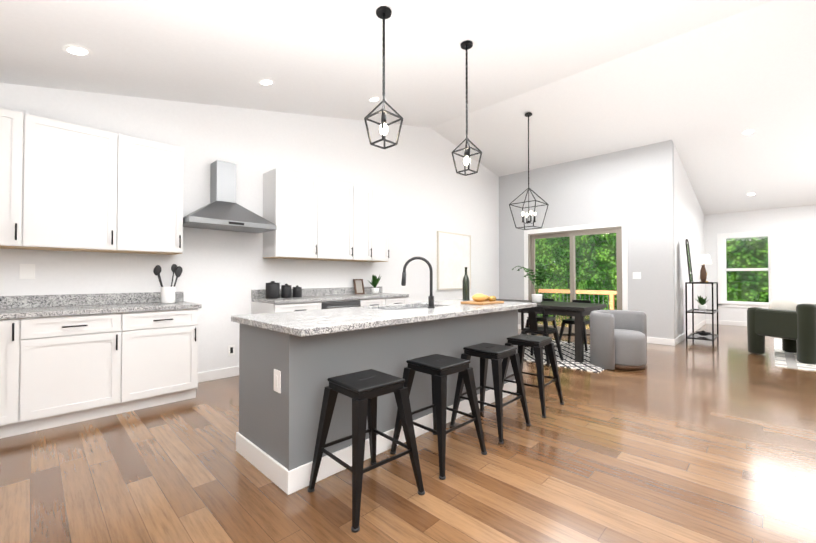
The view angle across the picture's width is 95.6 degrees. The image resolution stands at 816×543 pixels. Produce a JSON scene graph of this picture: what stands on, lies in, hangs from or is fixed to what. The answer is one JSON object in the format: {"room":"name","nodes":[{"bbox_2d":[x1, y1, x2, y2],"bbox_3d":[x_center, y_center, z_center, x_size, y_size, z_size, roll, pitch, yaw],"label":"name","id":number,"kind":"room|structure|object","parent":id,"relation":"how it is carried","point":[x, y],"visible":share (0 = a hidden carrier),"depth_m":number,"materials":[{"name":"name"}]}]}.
{"room":"open-plan kitchen","nodes":[
{"label":"open-plan kitchen","id":0,"kind":"room"},
{"bbox_2d":[0,83,498,372],"bbox_3d":[-1.485,-0.923,5.125,0.150,4.350,10.500,-1,-1,44],"label":"wall","id":1,"kind":"structure","parent":0,"point":[422,182],"depth_m":4.57,"materials":[{"name":"paint"}]},
{"bbox_2d":[0,108,35,249],"bbox_3d":[-3.358,-0.730,2.856,0.346,1.060,0.662,-1,-1,44],"label":"upper cabinet","id":2,"kind":"object","parent":1,"relation":"attached to","point":[17,129],"depth_m":2.91,"materials":[{"name":"white wood"}]},
{"bbox_2d":[19,264,34,278],"bbox_3d":[-3.273,0.000,3.178,0.009,0.130,0.095,-1,-1,44],"label":"outlet","id":3,"kind":"object","parent":1,"relation":"attached to","point":[26,271],"depth_m":3.18,"materials":[{"name":"white plastic"}]},
{"bbox_2d":[36,116,127,251],"bbox_3d":[-2.963,-0.724,3.259,0.346,1.060,0.714,-1,-1,44],"label":"upper cabinet","id":4,"kind":"object","parent":1,"relation":"attached to","point":[64,186],"depth_m":3.18,"materials":[{"name":"white wood"}]},
{"bbox_2d":[0,292,183,307],"bbox_3d":[-3.072,0.261,3.366,0.022,0.104,1.810,-1,-1,44],"label":"backsplash","id":5,"kind":"structure","parent":1,"relation":"attached to","point":[146,297],"depth_m":3.42,"materials":[{"name":"grey stone"}]},
{"bbox_2d":[124,136,183,254],"bbox_3d":[-2.592,-0.719,3.636,0.346,1.060,0.592,-1,-1,44],"label":"upper cabinet","id":6,"kind":"object","parent":1,"relation":"attached to","point":[155,170],"depth_m":3.56,"materials":[{"name":"white wood"}]},
{"bbox_2d":[198,366,238,382],"bbox_3d":[-2.190,1.185,4.260,0.016,0.110,0.740,-1,-1,44],"label":"baseboard","id":7,"kind":"structure","parent":1,"relation":"attached to","point":[217,374],"depth_m":4.26,"materials":[{"name":"white wood"}]},
{"bbox_2d":[183,160,276,232],"bbox_3d":[-2.006,-0.857,4.122,0.504,0.750,0.900,-1,-1,44],"label":"range hood","id":8,"kind":"object","parent":1,"relation":"attached to","point":[223,210],"visible":0.94,"depth_m":4.10,"materials":[{"name":"silver metal"}]},
{"bbox_2d":[228,345,234,355],"bbox_3d":[-2.087,0.931,4.372,0.009,0.120,0.080,-1,-1,44],"label":"outlet","id":9,"kind":"object","parent":1,"relation":"attached to","point":[231,348],"depth_m":4.37,"materials":[{"name":"white plastic"}]},
{"bbox_2d":[263,168,322,259],"bbox_3d":[-1.482,-0.703,4.766,0.346,1.060,0.637,-1,-1,44],"label":"upper cabinet","id":10,"kind":"object","parent":1,"relation":"attached to","point":[313,218],"depth_m":4.61,"materials":[{"name":"white wood"}]},
{"bbox_2d":[251,286,382,297],"bbox_3d":[-1.172,0.288,5.299,0.022,0.104,2.130,-1,-1,44],"label":"backsplash","id":11,"kind":"structure","parent":1,"relation":"attached to","point":[344,290],"depth_m":5.28,"materials":[{"name":"grey stone"}]},
{"bbox_2d":[323,179,358,259],"bbox_3d":[-1.101,-0.698,5.154,0.346,1.060,0.700,-1,-1,44],"label":"upper cabinet","id":12,"kind":"object","parent":1,"relation":"attached to","point":[340,200],"depth_m":5.09,"materials":[{"name":"white wood"}]},
{"bbox_2d":[351,187,374,261],"bbox_3d":[-0.779,-0.693,5.482,0.346,1.060,0.470,-1,-1,44],"label":"upper cabinet","id":13,"kind":"object","parent":1,"relation":"attached to","point":[366,196],"depth_m":5.42,"materials":[{"name":"white wood"}]},
{"bbox_2d":[367,190,388,261],"bbox_3d":[-0.559,-0.690,5.706,0.346,1.060,0.408,-1,-1,44],"label":"upper cabinet","id":14,"kind":"object","parent":1,"relation":"attached to","point":[381,198],"depth_m":5.63,"materials":[{"name":"white wood"}]},
{"bbox_2d":[437,231,470,289],"bbox_3d":[0.940,-0.206,7.443,0.044,1.130,1.070,-1,-1,44],"label":"picture","id":15,"kind":"object","parent":1,"relation":"attached to","point":[453,255],"visible":0.9,"depth_m":7.38,"materials":[{"name":"white paper"}]},
{"bbox_2d":[0,315,815,542],"bbox_3d":[3.161,1.279,3.474,9.050,0.100,14.700,-1,-1,44],"label":"floor","id":16,"kind":"structure","parent":0,"point":[697,441],"depth_m":2.22,"materials":[{"name":"brown wood"}]},
{"bbox_2d":[0,316,35,438],"bbox_3d":[-3.261,0.781,2.741,0.617,0.875,0.663,-1,-1,44],"label":"base cabinet","id":17,"kind":"object","parent":16,"relation":"on","point":[17,337],"depth_m":2.72,"materials":[{"name":"white wood"}]},
{"bbox_2d":[32,312,131,431],"bbox_3d":[-2.865,0.786,3.145,0.617,0.875,0.721,-1,-1,44],"label":"base cabinet","id":18,"kind":"object","parent":16,"relation":"on","point":[65,359],"depth_m":2.97,"materials":[{"name":"white wood"}]},
{"bbox_2d":[0,300,201,319],"bbox_3d":[-2.854,0.329,3.151,0.632,0.039,1.810,-1,-1,44],"label":"countertop","id":19,"kind":"structure","parent":18,"relation":"on","point":[65,309],"depth_m":3.09,"materials":[{"name":"grey stone"}]},
{"bbox_2d":[153,264,182,302],"bbox_3d":[-2.416,0.119,3.728,0.122,0.397,0.251,-1,-1,44],"label":"utensil crock","id":20,"kind":"object","parent":19,"relation":"on","point":[168,294],"visible":1,"depth_m":3.68,"materials":[{"name":"white ceramic"}]},
{"bbox_2d":[132,308,197,410],"bbox_3d":[-2.470,0.792,3.546,0.617,0.875,0.658,-1,-1,44],"label":"base cabinet","id":21,"kind":"object","parent":16,"relation":"on","point":[164,344],"depth_m":3.37,"materials":[{"name":"white wood"}]},
{"bbox_2d":[251,302,322,313],"bbox_3d":[-1.493,0.806,4.541,0.617,0.875,0.610,-1,-1,44],"label":"base cabinet","id":22,"kind":"object","parent":16,"relation":"on","point":[256,307],"depth_m":4.32,"materials":[{"name":"white wood"}]},
{"bbox_2d":[251,294,408,305],"bbox_3d":[-0.955,0.356,5.084,0.631,0.039,2.130,-1,-1,44],"label":"countertop","id":23,"kind":"structure","parent":22,"relation":"on","point":[306,297],"depth_m":4.76,"materials":[{"name":"grey stone"}]},
{"bbox_2d":[266,281,279,298],"bbox_3d":[-1.668,0.223,4.559,0.168,0.212,0.168,-1,-1,44],"label":"canister","id":24,"kind":"object","parent":23,"relation":"on","point":[272,289],"visible":1,"depth_m":4.49,"materials":[{"name":"black ceramic"}]},
{"bbox_2d":[281,284,291,297],"bbox_3d":[-1.541,0.242,4.687,0.128,0.177,0.128,-1,-1,44],"label":"canister","id":25,"kind":"object","parent":23,"relation":"on","point":[286,290],"visible":1,"depth_m":4.63,"materials":[{"name":"black ceramic"}]},
{"bbox_2d":[293,285,301,296],"bbox_3d":[-1.436,0.256,4.794,0.117,0.152,0.117,-1,-1,44],"label":"canister","id":26,"kind":"object","parent":23,"relation":"on","point":[297,290],"visible":1,"depth_m":4.75,"materials":[{"name":"black ceramic"}]},
{"bbox_2d":[353,279,364,293],"bbox_3d":[-0.747,0.229,5.646,0.070,0.230,0.170,-1,-1,44],"label":"framed picture","id":27,"kind":"object","parent":23,"relation":"on","point":[358,286],"visible":1,"depth_m":5.65,"materials":[{"name":"brown wood"}]},
{"bbox_2d":[370,275,380,293],"bbox_3d":[-0.515,0.190,5.768,0.204,0.312,0.215,-1,-1,44],"label":"potted plant","id":28,"kind":"object","parent":23,"relation":"on","point":[374,283],"visible":1,"depth_m":5.72,"materials":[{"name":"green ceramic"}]},
{"bbox_2d":[323,298,362,308],"bbox_3d":[-1.091,0.811,4.950,0.617,0.875,0.663,-1,-1,44],"label":"dishwasher","id":29,"kind":"object","parent":16,"relation":"on","point":[358,301],"depth_m":4.77,"materials":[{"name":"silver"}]},
{"bbox_2d":[307,369,424,532],"bbox_3d":[-0.231,0.897,2.031,0.470,0.622,0.470,1,-1,-43],"label":"stool","id":30,"kind":"object","parent":16,"relation":"on","point":[364,389],"visible":0.96,"depth_m":2.00,"materials":[{"name":"black metal"}]},
{"bbox_2d":[236,307,517,494],"bbox_3d":[-0.001,0.787,3.180,0.728,0.875,2.588,-1,-1,44],"label":"kitchen island","id":31,"kind":"object","parent":16,"relation":"on","point":[291,363],"depth_m":2.32,"materials":[{"name":"grey paint"}]},
{"bbox_2d":[231,299,536,338],"bbox_3d":[0.049,0.330,3.137,0.940,0.039,2.640,-1,-1,44],"label":"island countertop","id":32,"kind":"structure","parent":31,"relation":"on","point":[300,324],"depth_m":2.49,"materials":[{"name":"white stone"}]},
{"bbox_2d":[401,257,434,307],"bbox_3d":[0.104,0.091,3.131,0.258,0.437,0.221,-1,-1,44],"label":"faucet","id":33,"kind":"object","parent":32,"relation":"on","point":[430,299],"visible":1,"depth_m":3.14,"materials":[{"name":"black"}]},
{"bbox_2d":[462,267,469,300],"bbox_3d":[0.648,0.137,4.136,0.078,0.373,0.078,-1,-1,44],"label":"wine bottle","id":34,"kind":"object","parent":32,"relation":"on","point":[465,281],"visible":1,"depth_m":4.10,"materials":[{"name":"green glass"}]},
{"bbox_2d":[461,293,503,304],"bbox_3d":[0.738,0.266,3.654,0.260,0.101,0.380,-1,-1,44],"label":"board","id":35,"kind":"object","parent":32,"relation":"on","point":[480,299],"visible":1,"depth_m":3.57,"materials":[{"name":"brown wood"}]},
{"bbox_2d":[363,298,390,305],"bbox_3d":[-0.679,0.817,5.369,0.617,0.875,0.513,-1,-1,44],"label":"base cabinet","id":36,"kind":"object","parent":16,"relation":"on","point":[366,301],"depth_m":5.16,"materials":[{"name":"white wood"}]},
{"bbox_2d":[391,298,406,303],"bbox_3d":[-0.386,0.821,5.668,0.617,0.875,0.450,-1,-1,44],"label":"base cabinet","id":37,"kind":"object","parent":16,"relation":"on","point":[393,300],"depth_m":5.48,"materials":[{"name":"white wood"}]},
{"bbox_2d":[390,354,486,479],"bbox_3d":[0.203,0.903,2.473,0.470,0.622,0.470,1,-1,-45],"label":"stool","id":38,"kind":"object","parent":16,"relation":"on","point":[438,368],"visible":0.96,"depth_m":2.44,"materials":[{"name":"black metal"}]},
{"bbox_2d":[450,343,530,443],"bbox_3d":[0.652,0.910,2.930,0.470,0.622,0.470,-1,-1,43],"label":"stool","id":39,"kind":"object","parent":16,"relation":"on","point":[496,354],"visible":0.94,"depth_m":2.90,"materials":[{"name":"black metal"}]},
{"bbox_2d":[502,334,563,417],"bbox_3d":[1.122,0.916,3.408,0.470,0.622,0.470,-1,-1,41],"label":"stool","id":40,"kind":"object","parent":16,"relation":"on","point":[535,342],"visible":0.79,"depth_m":3.37,"materials":[{"name":"black metal"}]},
{"bbox_2d":[524,340,604,372],"bbox_3d":[2.138,1.259,6.035,2.400,0.009,1.900,-1,-1,44],"label":"dining rug","id":41,"kind":"object","parent":16,"relation":"on","point":[568,351],"visible":0.21,"depth_m":5.29,"materials":[{"name":"white fabric"}]},
{"bbox_2d":[525,298,558,336],"bbox_3d":[2.375,0.876,6.596,0.478,0.770,0.483,-1,-1,44],"label":"dining chair","id":42,"kind":"object","parent":41,"relation":"on","point":[548,319],"visible":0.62,"depth_m":6.57,"materials":[{"name":"black wood"}]},
{"bbox_2d":[521,306,563,365],"bbox_3d":[1.833,0.856,5.160,0.478,0.770,0.483,-1,-1,44],"label":"dining chair","id":43,"kind":"object","parent":41,"relation":"on","point":[533,328],"visible":0.79,"depth_m":5.03,"materials":[{"name":"black wood"}]},
{"bbox_2d":[496,299,606,362],"bbox_3d":[2.011,0.875,5.941,1.900,0.754,0.940,-1,-1,44],"label":"dining table","id":44,"kind":"object","parent":41,"relation":"on","point":[578,312],"visible":0.44,"depth_m":5.15,"materials":[{"name":"black wood"}]},
{"bbox_2d":[512,263,554,302],"bbox_3d":[2.064,0.181,5.931,0.741,0.632,0.681,-1,-1,44],"label":"fern plant","id":45,"kind":"object","parent":44,"relation":"on","point":[540,276],"visible":1,"depth_m":5.82,"materials":[{"name":"green plant"}]},
{"bbox_2d":[559,300,590,350],"bbox_3d":[2.817,0.870,6.162,0.478,0.770,0.483,-1,-1,44],"label":"dining chair","id":46,"kind":"object","parent":41,"relation":"on","point":[570,321],"visible":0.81,"depth_m":6.15,"materials":[{"name":"black wood"}]},
{"bbox_2d":[590,310,646,369],"bbox_3d":[2.804,0.888,4.935,0.756,0.700,0.650,0,-1,-26],"label":"barrel chair","id":47,"kind":"object","parent":41,"relation":"on","point":[618,339],"visible":0.98,"depth_m":4.70,"materials":[{"name":"grey fabric"}]},
{"bbox_2d":[685,282,718,346],"bbox_3d":[5.265,0.733,6.615,0.380,1.080,0.780,-1,-1,44],"label":"etagere shelf","id":48,"kind":"object","parent":16,"relation":"on","point":[712,337],"visible":0.96,"depth_m":6.47,"materials":[{"name":"black metal"}]},
{"bbox_2d":[685,239,692,281],"bbox_3d":[5.032,-0.198,6.619,0.080,0.780,0.300,-1,-1,44],"label":"arched mirror","id":49,"kind":"object","parent":48,"relation":"on","point":[689,260],"visible":1,"depth_m":6.60,"materials":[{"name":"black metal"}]},
{"bbox_2d":[697,295,706,310],"bbox_3d":[5.209,0.552,6.552,0.230,0.282,0.205,-1,-1,44],"label":"potted plant","id":50,"kind":"object","parent":48,"relation":"on","point":[702,306],"visible":1,"depth_m":6.51,"materials":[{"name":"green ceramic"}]},
{"bbox_2d":[695,330,710,335],"bbox_3d":[5.279,1.099,6.610,0.230,0.090,0.230,-1,-1,44],"label":"bowl","id":51,"kind":"object","parent":48,"relation":"on","point":[702,333],"visible":1,"depth_m":6.58,"materials":[{"name":"black ceramic"}]},
{"bbox_2d":[700,265,706,281],"bbox_3d":[5.098,0.038,6.383,0.090,0.300,0.090,-1,-1,44],"label":"vase","id":52,"kind":"object","parent":48,"relation":"on","point":[703,276],"visible":1,"depth_m":6.36,"materials":[{"name":"brown ceramic"}]},
{"bbox_2d":[696,254,711,281],"bbox_3d":[5.357,-0.057,6.691,0.230,0.500,0.230,-1,-1,44],"label":"table lamp","id":53,"kind":"object","parent":48,"relation":"on","point":[703,259],"visible":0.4,"depth_m":6.62,"materials":[{"name":"white fabric"}]},
{"bbox_2d":[774,338,815,370],"bbox_3d":[6.839,1.245,5.013,2.660,0.009,3.050,-1,-1,44],"label":"living room rug","id":54,"kind":"object","parent":16,"relation":"on","point":[784,359],"visible":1,"depth_m":5.16,"materials":[{"name":"white fabric"}]},
{"bbox_2d":[747,295,815,363],"bbox_3d":[5.686,0.799,5.387,0.840,0.890,0.840,0,-1,-9],"label":"armchair","id":55,"kind":"object","parent":54,"relation":"on","point":[790,321],"visible":1,"depth_m":5.30,"materials":[{"name":"green fabric"}]},
{"bbox_2d":[0,0,815,214],"bbox_3d":[3.161,-1.960,3.519,9.050,1.862,14.700,-1,-1,44],"label":"ceiling","id":56,"kind":"structure","parent":0,"point":[702,85],"depth_m":4.20,"materials":[{"name":"paint"}]},
{"bbox_2d":[62,45,91,55],"bbox_3d":[-2.493,-1.666,2.789,0.167,0.037,0.170,-1,-1,44],"label":"recessed light","id":57,"kind":"object","parent":56,"relation":"in","point":[76,50],"depth_m":2.78,"materials":[{"name":"white plastic"}]},
{"bbox_2d":[258,79,274,84],"bbox_3d":[-1.477,-1.974,3.856,0.167,0.037,0.170,-1,-1,44],"label":"recessed light","id":58,"kind":"object","parent":56,"relation":"in","point":[263,81],"depth_m":3.84,"materials":[{"name":"white"}]},
{"bbox_2d":[368,97,380,101],"bbox_3d":[-0.447,-2.283,4.909,0.167,0.037,0.170,-1,-1,44],"label":"recessed light","id":59,"kind":"object","parent":56,"relation":"in","point":[373,99],"depth_m":4.90,"materials":[{"name":"white"}]},
{"bbox_2d":[364,6,402,148],"bbox_3d":[-0.189,-1.510,2.878,0.218,1.052,0.218,-1,-1,44],"label":"pendant light","id":60,"kind":"object","parent":56,"relation":"hanging from","point":[383,12],"visible":1,"depth_m":2.87,"materials":[{"name":"black metal"}]},
{"bbox_2d":[451,40,481,175],"bbox_3d":[0.582,-1.620,3.664,0.218,1.294,0.218,-1,-1,44],"label":"pendant light","id":61,"kind":"object","parent":56,"relation":"hanging from","point":[466,45],"visible":1,"depth_m":3.65,"materials":[{"name":"black metal"}]},
{"bbox_2d":[509,112,548,229],"bbox_3d":[2.010,-1.677,6.160,0.473,1.917,0.473,-1,-1,44],"label":"pendant chandelier","id":62,"kind":"object","parent":56,"relation":"hanging from","point":[528,114],"visible":1,"depth_m":6.15,"materials":[{"name":"black metal"}]},
{"bbox_2d":[741,129,755,134],"bbox_3d":[5.421,-2.221,5.887,0.167,0.032,0.170,-1,-1,44],"label":"recessed light","id":63,"kind":"object","parent":56,"relation":"in","point":[749,131],"depth_m":5.88,"materials":[{"name":"white plastic"}]},
{"bbox_2d":[499,140,675,338],"bbox_3d":[3.397,-0.889,7.583,3.370,4.350,0.150,-1,-1,44],"label":"wall","id":64,"kind":"structure","parent":0,"point":[633,188],"depth_m":6.92,"materials":[{"name":"paint"}]},
{"bbox_2d":[524,221,627,336],"bbox_3d":[3.372,0.181,7.578,2.040,2.210,0.170,-1,-1,44],"label":"door frame","id":65,"kind":"structure","parent":64,"relation":"attached to","point":[619,229],"depth_m":7.53,"materials":[{"name":"white wood"}]},
{"bbox_2d":[633,272,640,278],"bbox_3d":[4.154,0.074,6.713,0.130,0.120,0.009,-1,-1,44],"label":"light switch","id":66,"kind":"object","parent":64,"relation":"attached to","point":[636,275],"depth_m":6.71,"materials":[{"name":"white plastic"}]},
{"bbox_2d":[647,337,672,345],"bbox_3d":[4.288,1.217,6.563,0.670,0.110,0.019,-1,-1,44],"label":"baseboard","id":67,"kind":"structure","parent":64,"relation":"attached to","point":[653,340],"depth_m":6.44,"materials":[{"name":"white wood"}]},
{"bbox_2d":[674,146,704,337],"bbox_3d":[6.070,-0.883,8.006,0.150,4.350,4.200,-1,-1,44],"label":"wall","id":68,"kind":"structure","parent":0,"point":[688,219],"depth_m":7.27,"materials":[{"name":"paint"}]},
{"bbox_2d":[673,319,706,345],"bbox_3d":[6.009,1.234,7.794,0.019,0.110,4.186,-1,-1,44],"label":"baseboard","id":69,"kind":"structure","parent":68,"relation":"attached to","point":[680,338],"depth_m":7.24,"materials":[{"name":"white"}]},
{"bbox_2d":[704,205,815,321],"bbox_3d":[9.515,-0.891,7.460,5.530,4.350,0.150,-1,-1,44],"label":"wall","id":70,"kind":"structure","parent":0,"point":[795,227],"depth_m":8.37,"materials":[{"name":"paint"}]},
{"bbox_2d":[707,319,746,325],"bbox_3d":[9.392,1.229,7.434,5.350,0.110,0.019,-1,-1,44],"label":"baseboard","id":71,"kind":"structure","parent":70,"relation":"attached to","point":[721,322],"depth_m":8.99,"materials":[{"name":"white"}]},
{"bbox_2d":[717,230,778,308],"bbox_3d":[8.085,-0.037,8.825,1.100,1.800,0.190,-1,-1,44],"label":"window","id":72,"kind":"structure","parent":70,"relation":"in","point":[772,270],"depth_m":8.78,"materials":[{"name":"white"}]},
{"label":"outside","id":73,"kind":"structure","parent":0,"visible":0},
{"bbox_2d":[535,289,616,319],"bbox_3d":[4.037,1.014,8.892,4.010,1.060,2.648,-1,-1,44],"label":"rail","id":74,"kind":"object","parent":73,"point":[603,292],"depth_m":9.86,"materials":[{"name":"brown wood"}]},
{"bbox_2d":[535,233,770,316],"bbox_3d":[10.609,-3.613,14.870,38.000,22.000,24.000,-1,-1,44],"label":"trees","id":75,"kind":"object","parent":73,"point":[560,247],"depth_m":22.18,"materials":[{"name":"green plant"}]}
]}

